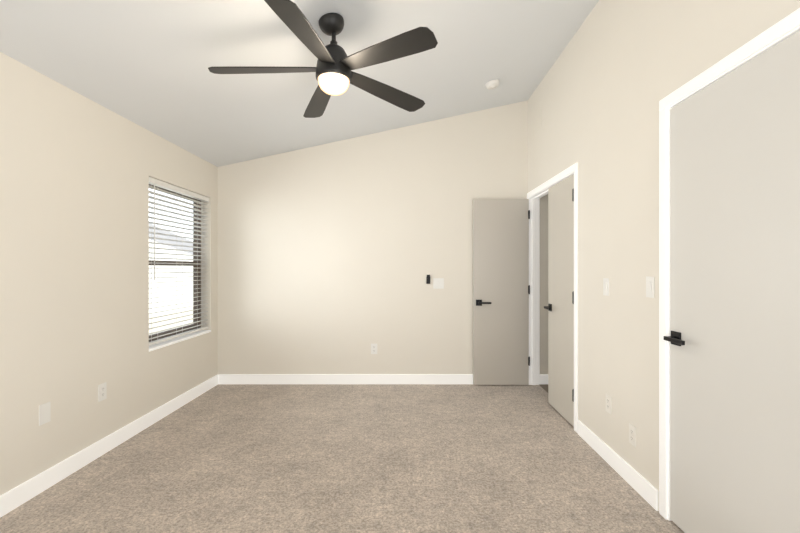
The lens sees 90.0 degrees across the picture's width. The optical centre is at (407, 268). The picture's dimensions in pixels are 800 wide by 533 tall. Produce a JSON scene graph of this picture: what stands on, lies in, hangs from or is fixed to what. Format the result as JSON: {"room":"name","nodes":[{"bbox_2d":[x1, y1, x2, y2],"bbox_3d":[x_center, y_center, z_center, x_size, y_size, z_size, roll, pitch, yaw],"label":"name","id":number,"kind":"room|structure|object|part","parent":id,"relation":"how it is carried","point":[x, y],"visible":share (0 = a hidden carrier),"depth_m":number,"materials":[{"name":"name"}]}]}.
{"room":"empty bedroom","nodes":[
{"label":"empty bedroom","id":0,"kind":"room"},
{"bbox_2d":[0,52,217,494],"bbox_3d":[-2.185,0.080,1.705,0.170,2.400,5.710,0,0,0],"label":"wall","id":1,"kind":"structure","parent":0,"point":[77,170],"depth_m":2.54,"materials":[{"name":"paint"}]},
{"bbox_2d":[39,402,50,425],"bbox_3d":[-2.097,0.840,2.310,0.006,0.114,0.070,0,0,0],"label":"electrical outlet","id":2,"kind":"object","parent":1,"relation":"attached to","point":[44,413],"visible":1,"depth_m":2.31,"materials":[{"name":"white plastic"}]},
{"bbox_2d":[98,382,106,401],"bbox_3d":[-2.096,0.850,2.745,0.008,0.114,0.070,0,0,0],"label":"electrical outlet","id":3,"kind":"object","parent":1,"relation":"attached to","point":[102,391],"visible":1,"depth_m":2.74,"materials":[{"name":"white plastic"}]},
{"bbox_2d":[0,374,218,517],"bbox_3d":[-2.094,1.225,1.705,0.013,0.110,5.410,0,0,0],"label":"baseboard","id":4,"kind":"structure","parent":1,"relation":"attached to","point":[19,495],"depth_m":2.62,"materials":[{"name":"white wood"}]},
{"bbox_2d":[149,177,208,345],"bbox_3d":[-2.183,-0.045,3.750,0.165,1.410,1.020,0,0,0],"label":"window unit","id":5,"kind":"structure","parent":1,"relation":"in","point":[156,337],"depth_m":3.75,"materials":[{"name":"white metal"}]},
{"bbox_2d":[149,330,210,351],"bbox_3d":[-2.150,0.670,3.750,0.111,0.020,1.020,0,0,0],"label":"window sill","id":6,"kind":"structure","parent":1,"relation":"in","point":[172,341],"depth_m":3.68,"materials":[{"name":"white wood"}]},
{"bbox_2d":[0,0,598,166],"bbox_3d":[0.190,-1.682,1.705,5.020,1.230,5.810,0,0,0],"label":"ceiling","id":7,"kind":"structure","parent":0,"point":[146,64],"depth_m":2.73,"materials":[{"name":"paint"}]},
{"bbox_2d":[208,0,437,117],"bbox_3d":[-0.499,-1.256,2.353,1.297,0.451,1.362,0,0,0],"label":"fan","id":8,"kind":"object","parent":7,"relation":"hanging from","point":[335,74],"visible":1,"depth_m":2.28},
{"bbox_3d":[-0.822,-1.152,2.319,0.651,0.067,0.171,0,0,0],"label":"blade","id":9,"kind":"part","parent":8,"relation":"part of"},
{"bbox_3d":[-0.515,-1.152,1.993,0.208,0.067,0.642,0,0,0],"label":"blade","id":10,"kind":"part","parent":8,"relation":"part of","materials":[{"name":"black wood"}]},
{"bbox_3d":[-0.602,-1.152,2.722,0.343,0.067,0.623,0,0,0],"label":"blade","id":11,"kind":"part","parent":8,"relation":"part of","materials":[{"name":"black wood"}]},
{"bbox_3d":[-0.150,-1.152,2.626,0.540,0.067,0.486,0,0,0],"label":"blade","id":12,"kind":"part","parent":8,"relation":"part of","materials":[{"name":"black wood"}]},
{"bbox_3d":[-0.131,-1.152,2.138,0.562,0.067,0.455,0,0,0],"label":"blade","id":13,"kind":"part","parent":8,"relation":"part of","materials":[{"name":"black wood"}]},
{"bbox_2d":[485,79,498,88],"bbox_3d":[0.791,-1.719,3.750,0.131,0.060,0.132,0,0,0],"label":"smoke detector","id":14,"kind":"object","parent":7,"relation":"attached to","point":[492,84],"visible":1,"depth_m":3.71,"materials":[{"name":"white plastic"}]},
{"bbox_2d":[0,384,683,532],"bbox_3d":[-0.417,1.330,1.705,3.705,0.100,5.710,0,0,0],"label":"floor","id":15,"kind":"structure","parent":0,"point":[345,458],"depth_m":2.50,"materials":[{"name":"beige carpet"}]},
{"bbox_2d":[218,100,547,373],"bbox_3d":[0.190,-0.438,4.485,4.920,3.436,0.150,0,0,0],"label":"wall","id":16,"kind":"structure","parent":0,"point":[332,256],"depth_m":4.41,"materials":[{"name":"paint"}]},
{"bbox_2d":[218,374,472,383],"bbox_3d":[-0.384,1.225,4.404,3.407,0.110,0.013,0,0,0],"label":"baseboard","id":17,"kind":"structure","parent":16,"relation":"attached to","point":[345,378],"depth_m":4.40,"materials":[{"name":"white wood"}]},
{"bbox_2d":[371,344,376,353],"bbox_3d":[-0.373,0.890,4.406,0.070,0.114,0.008,0,0,0],"label":"electrical outlet","id":18,"kind":"object","parent":16,"relation":"attached to","point":[373,348],"visible":1,"depth_m":4.41,"materials":[{"name":"white plastic"}]},
{"bbox_2d":[426,275,429,283],"bbox_3d":[0.224,0.123,4.399,0.042,0.100,0.022,0,0,0],"label":"switch","id":19,"kind":"object","parent":16,"relation":"attached to","point":[428,279],"visible":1,"depth_m":4.39,"materials":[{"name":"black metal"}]},
{"bbox_2d":[433,278,443,288],"bbox_3d":[0.337,0.169,4.404,0.116,0.114,0.012,0,0,0],"label":"double light switch","id":20,"kind":"object","parent":16,"relation":"attached to","point":[438,283],"visible":1,"depth_m":4.41,"materials":[{"name":"white plastic"}]},
{"bbox_2d":[540,374,547,383],"bbox_3d":[1.968,1.225,4.404,1.065,0.110,0.013,0,0,0],"label":"baseboard","id":21,"kind":"structure","parent":16,"relation":"attached to","point":[543,378],"depth_m":4.40,"materials":[{"name":"white wood"}]},
{"bbox_2d":[540,384,547,392],"bbox_3d":[2.042,1.331,1.705,1.215,0.098,5.710,0,0,0],"label":"floor","id":22,"kind":"structure","parent":0,"point":[544,387],"depth_m":4.33,"materials":[{"name":"beige carpet"}]},
{"bbox_2d":[528,0,799,490],"bbox_3d":[1.377,-0.290,1.630,0.115,3.140,5.560,0,0,0],"label":"wall","id":23,"kind":"structure","parent":0,"point":[619,70],"depth_m":2.46,"materials":[{"name":"paint"}]},
{"bbox_2d":[527,162,577,432],"bbox_3d":[1.377,0.229,3.757,0.137,2.102,1.304,0,0,0],"label":"door frame","id":24,"kind":"structure","parent":23,"relation":"attached to","point":[534,289],"depth_m":4.37,"materials":[{"name":"white wood"}]},
{"bbox_2d":[473,199,529,384],"bbox_3d":[1.018,0.258,4.335,0.612,2.020,0.093,0,0,0],"label":"door","id":25,"kind":"structure","parent":24,"relation":"attached to","point":[501,293],"depth_m":4.35,"materials":[{"name":"grey wood"}]},
{"bbox_3d":[0.816,0.375,4.317,0.158,0.066,0.058,0,0,0],"label":"handle","id":26,"kind":"part","parent":25,"relation":"part of","materials":[{"name":"black metal"}]},
{"bbox_2d":[544,174,573,426],"bbox_3d":[1.310,0.258,3.468,0.093,2.020,0.605,0,0,0],"label":"door","id":27,"kind":"structure","parent":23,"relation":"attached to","point":[560,307],"depth_m":3.44,"materials":[{"name":"grey wood"}]},
{"bbox_3d":[1.293,0.365,3.664,0.058,0.066,0.158,0,0,0],"label":"handle","id":28,"kind":"part","parent":27,"relation":"part of","materials":[{"name":"black metal"}]},
{"bbox_2d":[603,278,608,295],"bbox_3d":[1.314,0.125,2.660,0.012,0.114,0.070,0,0,0],"label":"light switch","id":29,"kind":"object","parent":23,"relation":"attached to","point":[606,286],"visible":1,"depth_m":2.65,"materials":[{"name":"white plastic"}]},
{"bbox_2d":[606,394,611,414],"bbox_3d":[1.316,0.892,2.627,0.008,0.114,0.070,0,0,0],"label":"electrical outlet","id":30,"kind":"object","parent":23,"relation":"attached to","point":[608,404],"visible":1,"depth_m":2.62,"materials":[{"name":"white plastic"}]},
{"bbox_2d":[577,420,658,510],"bbox_3d":[1.313,1.225,2.596,0.013,0.110,0.985,0,0,0],"label":"baseboard","id":31,"kind":"structure","parent":23,"relation":"attached to","point":[641,485],"depth_m":2.45,"materials":[{"name":"white wood"}]},
{"bbox_2d":[629,423,635,446],"bbox_3d":[1.316,0.980,2.347,0.008,0.114,0.070,0,0,0],"label":"electrical outlet","id":32,"kind":"object","parent":23,"relation":"attached to","point":[632,434],"visible":1,"depth_m":2.34,"materials":[{"name":"white plastic"}]},
{"bbox_2d":[646,276,654,297],"bbox_3d":[1.314,0.103,2.176,0.012,0.114,0.070,0,0,0],"label":"light switch","id":33,"kind":"object","parent":23,"relation":"attached to","point":[650,287],"visible":1,"depth_m":2.16,"materials":[{"name":"white plastic"}]},
{"bbox_2d":[659,8,799,520],"bbox_3d":[1.372,0.204,1.608,0.126,2.152,0.960,0,0,0],"label":"door frame","id":34,"kind":"structure","parent":23,"relation":"attached to","point":[778,30],"depth_m":2.03,"materials":[{"name":"white wood"}]},
{"bbox_2d":[664,31,799,532],"bbox_3d":[1.312,0.232,1.608,0.093,2.072,0.830,0,0,0],"label":"door","id":35,"kind":"structure","parent":23,"relation":"in","point":[733,338],"depth_m":1.61,"materials":[{"name":"grey wood"}]},
{"bbox_3d":[1.295,0.346,1.925,0.058,0.066,0.158,0,0,0],"label":"handle","id":36,"kind":"part","parent":35,"relation":"part of","materials":[{"name":"black metal"}]},
{"label":"outside","id":37,"kind":"structure","parent":0,"visible":0},
{"bbox_2d":[149,188,192,334],"bbox_3d":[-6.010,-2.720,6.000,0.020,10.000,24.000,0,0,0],"label":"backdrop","id":38,"kind":"structure","parent":37,"point":[168,298],"depth_m":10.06,"materials":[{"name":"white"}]}
]}

